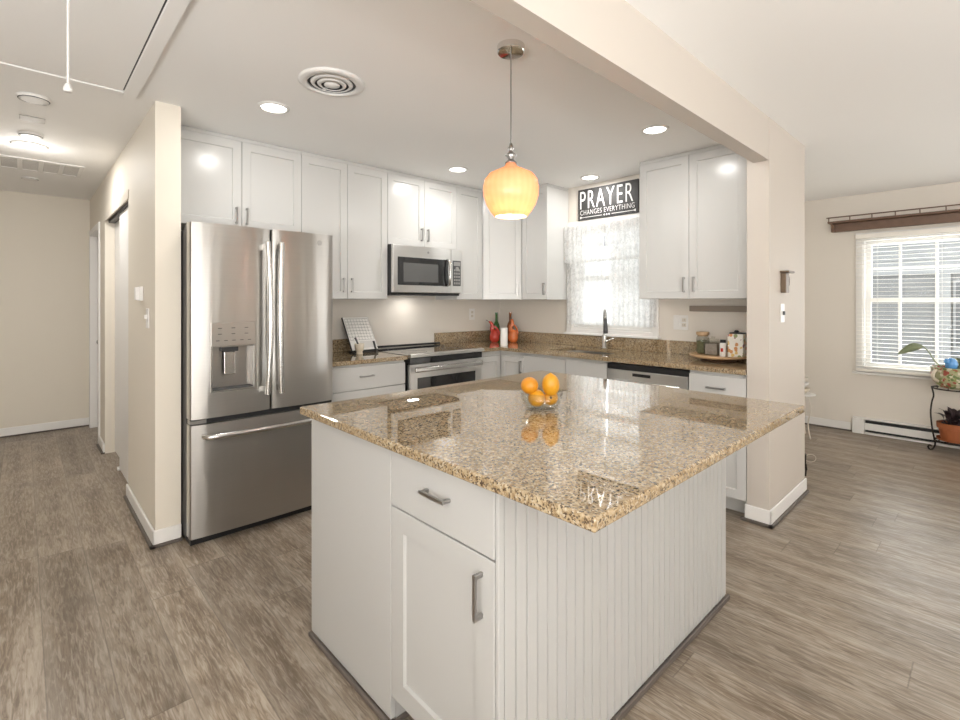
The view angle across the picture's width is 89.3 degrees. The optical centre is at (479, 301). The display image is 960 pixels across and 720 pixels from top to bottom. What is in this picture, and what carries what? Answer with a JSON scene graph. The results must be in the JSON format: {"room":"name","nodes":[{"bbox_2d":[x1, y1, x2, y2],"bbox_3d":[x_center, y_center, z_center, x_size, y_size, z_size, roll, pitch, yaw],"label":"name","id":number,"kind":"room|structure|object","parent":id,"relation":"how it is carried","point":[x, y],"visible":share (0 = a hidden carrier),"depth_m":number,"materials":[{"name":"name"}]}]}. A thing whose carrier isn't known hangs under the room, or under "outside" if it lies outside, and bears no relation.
{"room":"kitchen","nodes":[
{"label":"kitchen","id":0,"kind":"room"},
{"bbox_2d":[0,190,89,428],"bbox_3d":[-4.211,0.120,5.391,6.500,2.451,0.120,0,0,-43],"label":"wall","id":1,"kind":"structure","parent":0,"point":[44,239],"depth_m":5.02,"materials":[{"name":"paint"}]},
{"bbox_2d":[0,417,88,437],"bbox_3d":[-5.381,1.300,4.190,3.149,0.092,0.023,0,0,-43],"label":"baseboard","id":2,"kind":"structure","parent":1,"relation":"attached to","point":[81,422],"depth_m":5.01,"materials":[{"name":"paint"}]},
{"bbox_2d":[90,101,180,529],"bbox_3d":[-2.969,0.120,4.016,0.123,2.451,3.586,0,0,-43],"label":"wall","id":3,"kind":"structure","parent":0,"point":[149,164],"depth_m":2.77,"materials":[{"name":"paint"}]},
{"bbox_2d":[89,222,99,435],"bbox_3d":[-3.837,0.296,4.927,0.141,2.100,0.886,0,0,-43],"label":"door","id":4,"kind":"structure","parent":3,"relation":"in","point":[94,233],"depth_m":5.18,"materials":[{"name":"paint"}]},
{"bbox_2d":[104,189,128,481],"bbox_3d":[-2.833,0.288,3.853,0.111,2.115,1.350,0,0,-43],"label":"door frame","id":5,"kind":"structure","parent":3,"relation":"in","point":[120,218],"depth_m":3.80,"materials":[{"name":"paint"}]},
{"bbox_2d":[134,287,142,300],"bbox_3d":[-2.080,-0.049,2.954,0.038,0.085,0.100,0,0,-43],"label":"thermostat","id":6,"kind":"object","parent":3,"relation":"attached to","point":[138,291],"visible":1,"depth_m":2.92,"materials":[{"name":"white plastic"}]},
{"bbox_2d":[96,435,181,549],"bbox_3d":[-2.637,1.300,3.643,0.152,0.092,2.644,0,0,-43],"label":"baseboard","id":7,"kind":"structure","parent":3,"relation":"attached to","point":[158,538],"depth_m":2.75,"materials":[{"name":"paint"}]},
{"bbox_2d":[144,308,148,327],"bbox_3d":[-1.933,0.096,2.812,0.018,0.115,0.072,0,0,-43],"label":"light switch","id":8,"kind":"object","parent":3,"relation":"attached to","point":[146,316],"visible":1,"depth_m":2.80,"materials":[{"name":"white plastic"}]},
{"bbox_2d":[181,230,499,348],"bbox_3d":[-0.998,0.120,4.365,3.227,2.451,0.120,0,0,-43],"label":"wall","id":9,"kind":"structure","parent":0,"point":[394,320],"depth_m":4.63,"materials":[{"name":"paint"}]},
{"bbox_2d":[181,125,300,231],"bbox_3d":[-1.705,-0.797,3.372,0.822,0.615,0.354,0,0,-43],"label":"upper cabinet","id":10,"kind":"object","parent":9,"relation":"attached to","point":[226,179],"visible":0.85,"depth_m":3.25,"materials":[{"name":"paint"}]},
{"bbox_2d":[332,339,350,351],"bbox_3d":[-1.257,0.368,4.024,0.693,0.106,0.020,0,0,-43],"label":"backsplash","id":11,"kind":"structure","parent":9,"relation":"attached to","point":[338,345],"depth_m":4.09,"materials":[{"name":"stone"}]},
{"bbox_2d":[301,151,386,298],"bbox_3d":[-1.139,-0.563,3.905,0.731,1.083,0.354,0,0,-43],"label":"upper cabinet","id":12,"kind":"object","parent":9,"relation":"attached to","point":[346,201],"visible":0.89,"depth_m":3.81,"materials":[{"name":"paint"}]},
{"bbox_2d":[387,170,456,249],"bbox_3d":[-0.596,-0.792,4.416,0.755,0.624,0.354,0,0,-43],"label":"upper cabinet","id":13,"kind":"object","parent":9,"relation":"attached to","point":[422,212],"visible":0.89,"depth_m":4.28,"materials":[{"name":"paint"}]},
{"bbox_2d":[387,244,461,295],"bbox_3d":[-0.560,-0.267,4.378,0.755,0.424,0.457,0,0,-43],"label":"microwave","id":14,"kind":"object","parent":13,"relation":"attached to","point":[411,270],"visible":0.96,"depth_m":4.21,"materials":[{"name":"silver metal"}]},
{"bbox_2d":[435,185,481,299],"bbox_3d":[-0.210,-0.563,4.799,0.328,1.083,0.326,0,0,-43],"label":"upper cabinet","id":15,"kind":"object","parent":9,"relation":"attached to","point":[469,200],"visible":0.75,"depth_m":4.70,"materials":[{"name":"paint"}]},
{"bbox_2d":[469,309,474,319],"bbox_3d":[-0.084,0.131,5.136,0.075,0.118,0.008,0,0,-43],"label":"outlet","id":16,"kind":"object","parent":9,"relation":"attached to","point":[471,311],"visible":1,"depth_m":5.13,"materials":[{"name":"white plastic"}]},
{"bbox_2d":[481,190,522,299],"bbox_3d":[0.223,-0.563,5.001,0.576,1.083,0.625,0,0,-43],"label":"upper cabinet","id":17,"kind":"object","parent":9,"relation":"attached to","point":[501,238],"visible":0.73,"depth_m":4.77,"materials":[{"name":"paint"}]},
{"bbox_2d":[0,424,959,719],"bbox_3d":[0.200,1.406,2.574,9.060,0.120,10.270,0,0,-43],"label":"floor","id":18,"kind":"structure","parent":0,"point":[847,608],"depth_m":2.12,"materials":[{"name":"brown wood"}]},
{"bbox_2d":[181,222,331,545],"bbox_3d":[-1.506,0.454,3.169,0.831,1.782,0.865,0,0,-43],"label":"refrigerator","id":19,"kind":"object","parent":18,"relation":"on","point":[256,303],"visible":0.84,"depth_m":2.83,"materials":[{"name":"silver metal"}]},
{"bbox_2d":[332,360,404,401],"bbox_3d":[-1.041,0.900,3.792,0.688,0.892,0.652,0,0,-43],"label":"base cabinet","id":20,"kind":"object","parent":18,"relation":"on","point":[370,379],"visible":0.23,"depth_m":3.58,"materials":[{"name":"paint"}]},
{"bbox_2d":[332,339,407,366],"bbox_3d":[-1.040,0.384,3.797,0.697,0.137,0.647,0,0,-43],"label":"countertop","id":21,"kind":"structure","parent":20,"relation":"on","point":[341,356],"depth_m":3.74,"materials":[{"name":"stone"}]},
{"bbox_2d":[354,337,363,354],"bbox_3d":[-0.969,0.352,3.898,0.081,0.138,0.080,0,0,-43],"label":"mug","id":22,"kind":"object","parent":21,"relation":"on","point":[359,347],"visible":1,"depth_m":3.88,"materials":[{"name":"beige ceramic"}]},
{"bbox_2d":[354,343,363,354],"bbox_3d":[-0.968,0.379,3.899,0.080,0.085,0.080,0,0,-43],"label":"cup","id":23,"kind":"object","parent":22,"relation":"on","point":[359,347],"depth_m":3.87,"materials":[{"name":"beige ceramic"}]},
{"bbox_2d":[341,317,377,353],"bbox_3d":[-1.003,0.277,4.088,0.245,0.288,0.215,0,0,-43],"label":"stand","id":24,"kind":"object","parent":21,"relation":"on","point":[360,328],"visible":0.96,"depth_m":4.09,"materials":[{"name":"white plastic"}]},
{"bbox_2d":[359,340,373,347],"bbox_3d":[-0.946,0.355,4.070,0.130,0.054,0.036,0,0,-43],"label":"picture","id":25,"kind":"object","parent":24,"relation":"on","point":[367,343],"depth_m":4.08},
{"bbox_2d":[377,342,483,390],"bbox_3d":[-0.466,0.859,4.271,0.801,0.933,0.686,0,0,-43],"label":"range","id":26,"kind":"object","parent":18,"relation":"on","point":[426,365],"visible":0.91,"depth_m":4.06,"materials":[{"name":"silver metal"}]},
{"bbox_2d":[378,344,472,355],"bbox_3d":[-0.488,0.429,4.292,0.797,0.021,0.625,0,0,-43],"label":"cooktop","id":27,"kind":"object","parent":26,"relation":"in","point":[411,349],"depth_m":4.25,"materials":[{"name":"black glass"}]},
{"bbox_2d":[481,350,524,378],"bbox_3d":[0.204,0.900,4.786,0.899,0.892,0.912,0,0,-43],"label":"base cabinet","id":28,"kind":"object","parent":18,"relation":"on","point":[500,363],"visible":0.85,"depth_m":4.46,"materials":[{"name":"paint"}]},
{"bbox_2d":[434,330,746,374],"bbox_3d":[0.824,0.381,4.111,0.921,0.143,2.746,0,0,-43],"label":"countertop","id":29,"kind":"structure","parent":28,"relation":"on","point":[650,352],"depth_m":4.20,"materials":[{"name":"stone"}]},
{"bbox_2d":[486,320,499,341],"bbox_3d":[0.142,0.305,5.096,0.121,0.233,0.116,0,0,-43],"label":"ceramic jug","id":30,"kind":"object","parent":29,"relation":"on","point":[494,333],"visible":1,"depth_m":5.07,"materials":[{"name":"red ceramic"}]},
{"bbox_2d":[494,312,499,340],"bbox_3d":[0.177,0.269,5.231,0.072,0.305,0.072,0,0,-43],"label":"bottle","id":31,"kind":"object","parent":29,"relation":"on","point":[496,323],"visible":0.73,"depth_m":5.22,"materials":[{"name":"green glass"}]},
{"bbox_2d":[501,328,507,345],"bbox_3d":[0.230,0.335,4.649,0.068,0.172,0.067,0,0,-43],"label":"paper towel roll","id":32,"kind":"object","parent":29,"relation":"on","point":[504,331],"visible":1,"depth_m":4.62,"materials":[{"name":"white paper"}]},
{"bbox_2d":[507,312,513,340],"bbox_3d":[0.325,0.266,5.205,0.072,0.310,0.072,0,0,-43],"label":"bottle","id":33,"kind":"object","parent":29,"relation":"on","point":[510,313],"visible":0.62,"depth_m":5.19,"materials":[{"name":"brown glass"}]},
{"bbox_2d":[508,317,517,341],"bbox_3d":[0.346,0.291,5.074,0.106,0.260,0.105,0,0,-43],"label":"ceramic jug","id":34,"kind":"object","parent":29,"relation":"on","point":[513,334],"visible":1,"depth_m":5.05,"materials":[{"name":"orange ceramic"}]},
{"bbox_2d":[569,350,614,354],"bbox_3d":[0.946,0.554,4.203,0.424,0.202,0.604,0,0,-43],"label":"sink","id":35,"kind":"object","parent":29,"relation":"in","point":[591,352],"visible":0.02,"depth_m":4.42,"materials":[{"name":"silver metal"}]},
{"bbox_2d":[601,309,613,348],"bbox_3d":[1.114,0.243,4.320,0.146,0.357,0.125,0,0,-43],"label":"faucet","id":36,"kind":"object","parent":29,"relation":"on","point":[605,340],"visible":1,"depth_m":4.35,"materials":[{"name":"silver metal"}]},
{"bbox_2d":[689,352,746,361],"bbox_3d":[1.719,0.399,3.496,0.394,0.043,0.394,0,0,-43],"label":"serving tray","id":37,"kind":"object","parent":29,"relation":"on","point":[701,356],"visible":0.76,"depth_m":3.39,"materials":[{"name":"brown wood"}]},
{"bbox_2d":[696,331,708,353],"bbox_3d":[1.683,0.309,3.668,0.092,0.165,0.092,0,0,-43],"label":"storage jar","id":38,"kind":"object","parent":37,"relation":"on","point":[700,347],"visible":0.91,"depth_m":3.64,"materials":[{"name":"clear glass"}]},
{"bbox_2d":[705,338,719,355],"bbox_3d":[1.722,0.324,3.585,0.093,0.136,0.094,0,0,-43],"label":"storage jar","id":39,"kind":"object","parent":37,"relation":"on","point":[713,349],"visible":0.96,"depth_m":3.55,"materials":[{"name":"clear glass"}]},
{"bbox_2d":[720,339,725,356],"bbox_3d":[1.742,0.332,3.480,0.046,0.120,0.043,0,0,-43],"label":"bottle","id":40,"kind":"object","parent":37,"relation":"on","point":[722,341],"visible":1,"depth_m":3.46,"materials":[{"name":"white plastic"}]},
{"bbox_2d":[728,330,746,356],"bbox_3d":[1.829,0.297,3.444,0.105,0.190,0.103,0,0,-43],"label":"tin","id":41,"kind":"object","parent":37,"relation":"on","point":[737,341],"visible":0.91,"depth_m":3.41,"materials":[{"name":"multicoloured metal"}]},
{"bbox_2d":[308,419,729,719],"bbox_3d":[0.210,0.900,2.074,1.510,0.892,1.086,0,0,-43],"label":"kitchen island","id":42,"kind":"object","parent":18,"relation":"on","point":[444,596],"visible":0.85,"depth_m":1.49,"materials":[{"name":"paint"}]},
{"bbox_2d":[300,370,804,532],"bbox_3d":[0.300,0.437,1.966,1.515,0.030,1.385,0,0,-43],"label":"island countertop","id":43,"kind":"structure","parent":42,"relation":"on","point":[610,448],"depth_m":1.54,"materials":[{"name":"stone"}]},
{"bbox_2d":[520,390,562,412],"bbox_3d":[0.241,0.386,1.901,0.168,0.070,0.168,0,0,-43],"label":"fruit bowl","id":44,"kind":"object","parent":43,"relation":"on","point":[542,411],"visible":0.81,"depth_m":1.88,"materials":[{"name":"clear glass"}]},
{"bbox_2d":[521,377,537,393],"bbox_3d":[0.194,0.327,1.897,0.068,0.066,0.067,0,0,-43],"label":"orange","id":45,"kind":"object","parent":44,"relation":"in","point":[529,385],"visible":0.99,"depth_m":1.87,"materials":[{"name":"orange food"}]},
{"bbox_2d":[528,389,544,406],"bbox_3d":[0.221,0.376,1.895,0.067,0.066,0.068,0,0,-43],"label":"orange","id":46,"kind":"object","parent":44,"relation":"in","point":[536,399],"visible":0.88,"depth_m":1.87,"materials":[{"name":"orange food"}]},
{"bbox_2d":[544,394,557,404],"bbox_3d":[0.277,0.379,1.907,0.058,0.054,0.055,0,0,-43],"label":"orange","id":47,"kind":"object","parent":44,"relation":"in","point":[549,400],"visible":0.77,"depth_m":1.89,"materials":[{"name":"orange food"}]},
{"bbox_2d":[542,373,558,395],"bbox_3d":[0.277,0.323,1.899,0.068,0.093,0.068,0,0,-43],"label":"lemon","id":48,"kind":"object","parent":47,"relation":"on","point":[550,383],"visible":0.99,"depth_m":1.88,"materials":[{"name":"yellow food"}]},
{"bbox_2d":[524,353,608,378],"bbox_3d":[0.899,0.900,4.228,0.652,0.892,0.848,0,0,-43],"label":"base cabinet","id":49,"kind":"object","parent":18,"relation":"on","point":[532,362],"visible":0.13,"depth_m":4.00,"materials":[{"name":"paint"}]},
{"bbox_2d":[608,362,689,389],"bbox_3d":[1.395,0.905,3.682,0.620,0.881,0.615,0,0,-43],"label":"dishwasher","id":50,"kind":"object","parent":18,"relation":"on","point":[634,373],"visible":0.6,"depth_m":3.46,"materials":[{"name":"silver metal"}]},
{"bbox_2d":[689,370,746,512],"bbox_3d":[1.740,0.900,3.334,0.652,0.892,0.355,0,0,-43],"label":"base cabinet","id":51,"kind":"object","parent":18,"relation":"on","point":[702,381],"visible":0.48,"depth_m":3.08,"materials":[{"name":"paint"}]},
{"bbox_2d":[805,392,815,438],"bbox_3d":[3.206,1.127,4.862,0.265,0.428,0.260,0,0,-43],"label":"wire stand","id":52,"kind":"object","parent":18,"relation":"on","point":[808,394],"visible":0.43,"depth_m":4.75,"materials":[{"name":"white metal"}]},
{"bbox_2d":[805,454,815,475],"bbox_3d":[2.373,1.255,3.759,0.323,0.174,0.321,0,0,-43],"label":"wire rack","id":53,"kind":"object","parent":18,"relation":"on","point":[805,454],"visible":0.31,"depth_m":3.73,"materials":[{"name":"metal"}]},
{"bbox_2d":[927,385,959,449],"bbox_3d":[4.223,1.056,4.333,0.335,0.573,0.334,0,0,-43],"label":"plant stand","id":54,"kind":"object","parent":18,"relation":"on","point":[934,386],"visible":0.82,"depth_m":4.39,"materials":[{"name":"metal"}]},
{"bbox_2d":[898,343,959,389],"bbox_3d":[4.091,0.566,4.277,0.687,0.402,0.330,0,0,-18],"label":"planter","id":55,"kind":"object","parent":54,"relation":"on","point":[947,378],"visible":0.96,"depth_m":4.28,"materials":[{"name":"ceramic"}]},
{"bbox_2d":[929,365,959,389],"bbox_3d":[4.222,0.675,4.319,0.330,0.185,0.330,0,0,-43],"label":"bowl","id":56,"kind":"object","parent":55,"relation":"on","point":[947,378],"depth_m":4.26,"materials":[{"name":"ceramic"}]},
{"bbox_2d":[944,358,957,368],"bbox_3d":[4.146,0.554,4.273,0.095,0.120,0.093,0,0,-43],"label":"ornament","id":57,"kind":"object","parent":55,"relation":"on","point":[951,363],"visible":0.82,"depth_m":4.25,"materials":[{"name":"blue ceramic"}]},
{"bbox_2d":[936,407,959,443],"bbox_3d":[4.218,1.090,4.324,0.244,0.301,0.256,0,0,-43],"label":"flower pot","id":58,"kind":"object","parent":54,"relation":"on","point":[949,428],"visible":1,"depth_m":4.30,"materials":[{"name":"ceramic"}]},
{"bbox_2d":[0,0,959,200],"bbox_3d":[0.200,-1.165,2.574,9.060,0.120,10.270,0,0,-43],"label":"ceiling","id":59,"kind":"structure","parent":0,"point":[870,89],"depth_m":2.54,"materials":[{"name":"paint"}]},
{"bbox_2d":[10,140,48,149],"bbox_3d":[-3.173,-1.099,3.422,0.200,0.009,0.200,0,0,-43],"label":"recessed light","id":60,"kind":"object","parent":59,"relation":"in","point":[24,144],"visible":1,"depth_m":3.41,"materials":[{"name":"white plastic"}]},
{"bbox_2d":[21,176,38,180],"bbox_3d":[-4.018,-1.096,4.334,0.124,0.015,0.123,0,0,-43],"label":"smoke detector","id":61,"kind":"object","parent":59,"relation":"attached to","point":[22,177],"visible":1,"depth_m":4.31,"materials":[{"name":"white plastic"}]},
{"bbox_2d":[17,131,43,139],"bbox_3d":[-2.962,-1.095,3.203,0.132,0.017,0.131,0,0,-43],"label":"ceiling light","id":62,"kind":"object","parent":59,"relation":"attached to","point":[31,135],"visible":1,"depth_m":3.18,"materials":[{"name":"white plastic"}]},
{"bbox_2d":[19,114,45,123],"bbox_3d":[-2.701,-1.101,2.930,0.115,0.005,0.105,0,0,-43],"label":"ceiling plate","id":63,"kind":"object","parent":59,"relation":"attached to","point":[21,117],"visible":1,"depth_m":2.93,"materials":[{"name":"white plastic"}]},
{"bbox_2d":[16,92,51,104],"bbox_3d":[-2.407,-1.093,2.620,0.144,0.021,0.143,0,0,-43],"label":"smoke detector","id":64,"kind":"object","parent":59,"relation":"attached to","point":[33,98],"visible":1,"depth_m":2.60,"materials":[{"name":"white plastic"}]},
{"bbox_2d":[0,154,84,177],"bbox_3d":[-3.710,-1.099,3.824,0.900,0.009,0.450,0,0,-43],"label":"ceiling vent","id":65,"kind":"object","parent":59,"relation":"in","point":[6,161],"visible":1,"depth_m":3.94,"materials":[{"name":"white plastic"}]},
{"bbox_2d":[0,0,190,97],"bbox_3d":[-1.766,-1.096,1.747,1.065,0.015,1.360,0,0,-43],"label":"attic hatch","id":66,"kind":"object","parent":59,"relation":"attached to","point":[115,46],"visible":1,"depth_m":2.02,"materials":[{"name":"paint"}]},
{"bbox_2d":[63,0,72,92],"bbox_3d":[-1.362,-0.893,1.605,0.026,0.398,0.025,0,0,-43],"label":"pull cord","id":67,"kind":"object","parent":66,"relation":"hanging from","point":[67,87],"visible":1,"depth_m":1.60,"materials":[{"name":"white plastic"}]},
{"bbox_2d":[257,101,289,113],"bbox_3d":[-1.170,-1.099,2.754,0.170,0.009,0.170,0,0,-43],"label":"recessed light","id":68,"kind":"object","parent":59,"relation":"in","point":[268,106],"visible":1,"depth_m":2.75,"materials":[{"name":"white plastic"}]},
{"bbox_2d":[298,67,364,96],"bbox_3d":[-0.745,-1.091,2.442,0.324,0.025,0.324,0,0,-43],"label":"ceiling vent","id":69,"kind":"object","parent":59,"relation":"in","point":[337,81],"visible":1,"depth_m":2.41,"materials":[{"name":"white plastic"}]},
{"bbox_2d":[448,166,467,171],"bbox_3d":[-0.184,-1.099,4.040,0.170,0.009,0.170,0,0,-43],"label":"recessed light","id":70,"kind":"object","parent":59,"relation":"in","point":[454,168],"visible":1,"depth_m":4.04,"materials":[{"name":"white plastic"}]},
{"bbox_2d":[483,39,538,218],"bbox_3d":[0.134,-0.736,2.097,0.241,0.737,0.241,0,0,-43],"label":"pendant lamp","id":71,"kind":"object","parent":59,"relation":"hanging from","point":[510,191],"visible":1,"depth_m":2.02,"materials":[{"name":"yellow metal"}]},
{"bbox_2d":[580,175,599,179],"bbox_3d":[0.974,-1.099,4.300,0.170,0.009,0.170,0,0,-43],"label":"recessed light","id":72,"kind":"object","parent":59,"relation":"in","point":[585,177],"visible":1,"depth_m":4.29,"materials":[{"name":"white plastic"}]},
{"bbox_2d":[641,124,668,133],"bbox_3d":[1.118,-1.099,3.105,0.170,0.009,0.170,0,0,-43],"label":"recessed light","id":73,"kind":"object","parent":59,"relation":"in","point":[658,128],"visible":1,"depth_m":3.10,"materials":[{"name":"white plastic"}]},
{"bbox_2d":[470,0,768,162],"bbox_3d":[-0.438,-0.977,0.924,5.871,0.257,0.084,0,0,-43],"label":"ceiling beam","id":74,"kind":"structure","parent":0,"point":[612,39],"depth_m":1.89,"materials":[{"name":"paint"}]},
{"bbox_2d":[500,174,746,343],"bbox_3d":[0.191,0.120,5.574,0.160,2.451,5.750,0,0,-43],"label":"wall","id":75,"kind":"structure","parent":0,"point":[543,316],"depth_m":4.05,"materials":[{"name":"paint"}]},
{"bbox_2d":[522,183,567,299],"bbox_3d":[0.626,-0.563,4.735,0.354,1.083,0.314,0,0,-43],"label":"upper cabinet","id":76,"kind":"object","parent":75,"relation":"attached to","point":[544,270],"visible":0.85,"depth_m":4.62,"materials":[{"name":"paint"}]},
{"bbox_2d":[434,330,727,354],"bbox_3d":[0.824,0.365,4.111,0.921,0.112,2.746,0,0,-43],"label":"backsplash","id":77,"kind":"structure","parent":75,"relation":"attached to","point":[638,344],"depth_m":4.58,"materials":[{"name":"stone"}]},
{"bbox_2d":[578,179,638,220],"bbox_3d":[1.156,-0.915,4.410,0.025,0.291,0.622,0,0,-43],"label":"wall sign","id":78,"kind":"object","parent":75,"relation":"attached to","point":[621,198],"visible":1,"depth_m":4.38,"materials":[{"name":"black wood"}]},
{"bbox_2d":[564,213,660,338],"bbox_3d":[1.218,-0.227,4.446,0.200,1.085,0.970,0,0,-43],"label":"window","id":79,"kind":"structure","parent":75,"relation":"in","point":[642,332],"depth_m":4.37,"materials":[{"name":"paint"}]},
{"bbox_2d":[673,315,687,329],"bbox_3d":[1.623,0.168,3.928,0.010,0.118,0.120,0,0,-43],"label":"switch plate","id":80,"kind":"object","parent":75,"relation":"attached to","point":[680,322],"visible":1,"depth_m":3.93,"materials":[{"name":"white plastic"}]},
{"bbox_2d":[639,144,746,298],"bbox_3d":[1.669,-0.563,3.627,0.354,1.083,0.875,0,0,-43],"label":"upper cabinet","id":81,"kind":"object","parent":75,"relation":"attached to","point":[693,204],"visible":0.87,"depth_m":3.53,"materials":[{"name":"paint"}]},
{"bbox_2d":[689,306,746,311],"bbox_3d":[1.851,0.054,3.671,0.029,0.044,0.525,0,0,-43],"label":"wall shelf","id":82,"kind":"object","parent":75,"relation":"attached to","point":[691,308],"visible":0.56,"depth_m":3.69,"materials":[{"name":"brown wood"}]},
{"bbox_2d":[747,117,804,510],"bbox_3d":[1.975,0.120,3.220,0.789,2.451,0.123,0,0,-43],"label":"wall pillar","id":83,"kind":"structure","parent":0,"point":[775,185],"depth_m":3.02,"materials":[{"name":"paint"}]},
{"bbox_2d":[740,478,808,528],"bbox_3d":[1.964,1.296,3.212,0.817,0.100,0.180,0,0,-43],"label":"baseboard","id":84,"kind":"structure","parent":83,"relation":"attached to","point":[770,519],"depth_m":2.98,"materials":[{"name":"paint"}]},
{"bbox_2d":[780,304,784,322],"bbox_3d":[1.920,0.072,3.071,0.072,0.118,0.018,0,0,-43],"label":"light switch","id":85,"kind":"object","parent":83,"relation":"attached to","point":[782,306],"visible":1,"depth_m":3.07,"materials":[{"name":"white plastic"}]},
{"bbox_2d":[780,270,794,292],"bbox_3d":[1.942,-0.125,3.068,0.125,0.138,0.052,0,0,-43],"label":"wall bracket","id":86,"kind":"object","parent":83,"relation":"attached to","point":[785,279],"visible":1,"depth_m":3.04,"materials":[{"name":"brown wood"}]},
{"bbox_2d":[805,182,959,426],"bbox_3d":[5.198,0.120,3.756,0.160,2.451,5.140,0,0,-43],"label":"wall","id":87,"kind":"structure","parent":0,"point":[830,258],"depth_m":5.10,"materials":[{"name":"paint"}]},
{"bbox_2d":[805,416,851,430],"bbox_3d":[3.658,1.300,5.256,0.025,0.092,0.585,0,0,-43],"label":"baseboard","id":88,"kind":"structure","parent":87,"relation":"attached to","point":[815,421],"depth_m":5.18,"materials":[{"name":"paint"}]},
{"bbox_2d":[826,204,959,232],"bbox_3d":[4.261,-0.809,4.543,0.124,0.150,1.670,0,0,-43],"label":"shelf","id":89,"kind":"object","parent":87,"relation":"attached to","point":[946,216],"visible":1,"depth_m":4.74,"materials":[{"name":"brown wood"}]},
{"bbox_2d":[852,225,959,379],"bbox_3d":[4.345,0.017,4.622,0.205,1.442,1.260,0,0,-43],"label":"window","id":90,"kind":"structure","parent":87,"relation":"in","point":[860,277],"depth_m":4.93,"materials":[{"name":"paint"}]},
{"bbox_2d":[856,227,959,376],"bbox_3d":[4.271,0.010,4.553,0.061,1.388,1.190,0,0,-43],"label":"window blind","id":91,"kind":"object","parent":90,"relation":"attached to","point":[949,229],"visible":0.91,"depth_m":4.71,"materials":[{"name":"white plastic"}]},
{"bbox_2d":[852,415,959,448],"bbox_3d":[4.472,1.261,4.357,0.071,0.161,1.810,0,0,-43],"label":"baseboard heater","id":92,"kind":"object","parent":87,"relation":"attached to","point":[918,433],"visible":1,"depth_m":4.75,"materials":[{"name":"paint"}]},
{"label":"outside","id":93,"kind":"structure","parent":0,"visible":0},
{"bbox_3d":[9.035,1.571,9.608,13.430,0.150,18.000,0,0,-43],"label":"ground","id":94,"kind":"structure","parent":93,"visible":0},
{"bbox_2d":[604,236,959,365],"bbox_3d":[8.318,-0.730,8.933,3.400,4.449,12.400,0,0,-43],"label":"house","id":95,"kind":"structure","parent":94,"relation":"on","point":[910,317],"depth_m":8.27,"materials":[{"name":"grey"}]},
{"bbox_2d":[956,282,959,347],"bbox_3d":[8.021,0.216,7.534,0.009,1.060,0.910,0,0,-43],"label":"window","id":96,"kind":"structure","parent":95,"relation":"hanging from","point":[957,283],"depth_m":7.85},
{"bbox_3d":[1.136,-0.704,4.372,0.010,0.010,0.935,0,0,-43],"label":"curtain rod","id":97,"kind":"object","parent":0,"visible":0},
{"bbox_2d":[564,222,603,263],"bbox_3d":[0.959,-0.538,4.530,0.034,0.357,0.452,0,0,-43],"label":"lace curtain","id":98,"kind":"object","parent":97,"relation":"hanging from","point":[582,243],"visible":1,"depth_m":4.52,"materials":[{"name":"white fabric"}]},
{"bbox_2d":[605,217,638,260],"bbox_3d":[1.282,-0.538,4.187,0.034,0.357,0.465,0,0,-43],"label":"lace curtain","id":99,"kind":"object","parent":97,"relation":"hanging from","point":[621,236],"visible":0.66,"depth_m":4.23,"materials":[{"name":"white fabric"}]},
{"bbox_3d":[1.159,-0.382,4.394,0.010,0.010,0.935,0,0,-43],"label":"curtain rod","id":100,"kind":"object","parent":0,"visible":0},
{"bbox_2d":[567,259,605,325],"bbox_3d":[0.987,-0.084,4.553,0.034,0.610,0.438,0,0,-43],"label":"lace curtain","id":101,"kind":"object","parent":100,"relation":"hanging from","point":[586,281],"visible":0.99,"depth_m":4.54,"materials":[{"name":"white fabric"}]},
{"bbox_2d":[608,258,656,327],"bbox_3d":[1.309,-0.084,4.211,0.034,0.610,0.463,0,0,-43],"label":"lace curtain","id":102,"kind":"object","parent":100,"relation":"hanging from","point":[625,308],"visible":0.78,"depth_m":4.24,"materials":[{"name":"white fabric"}]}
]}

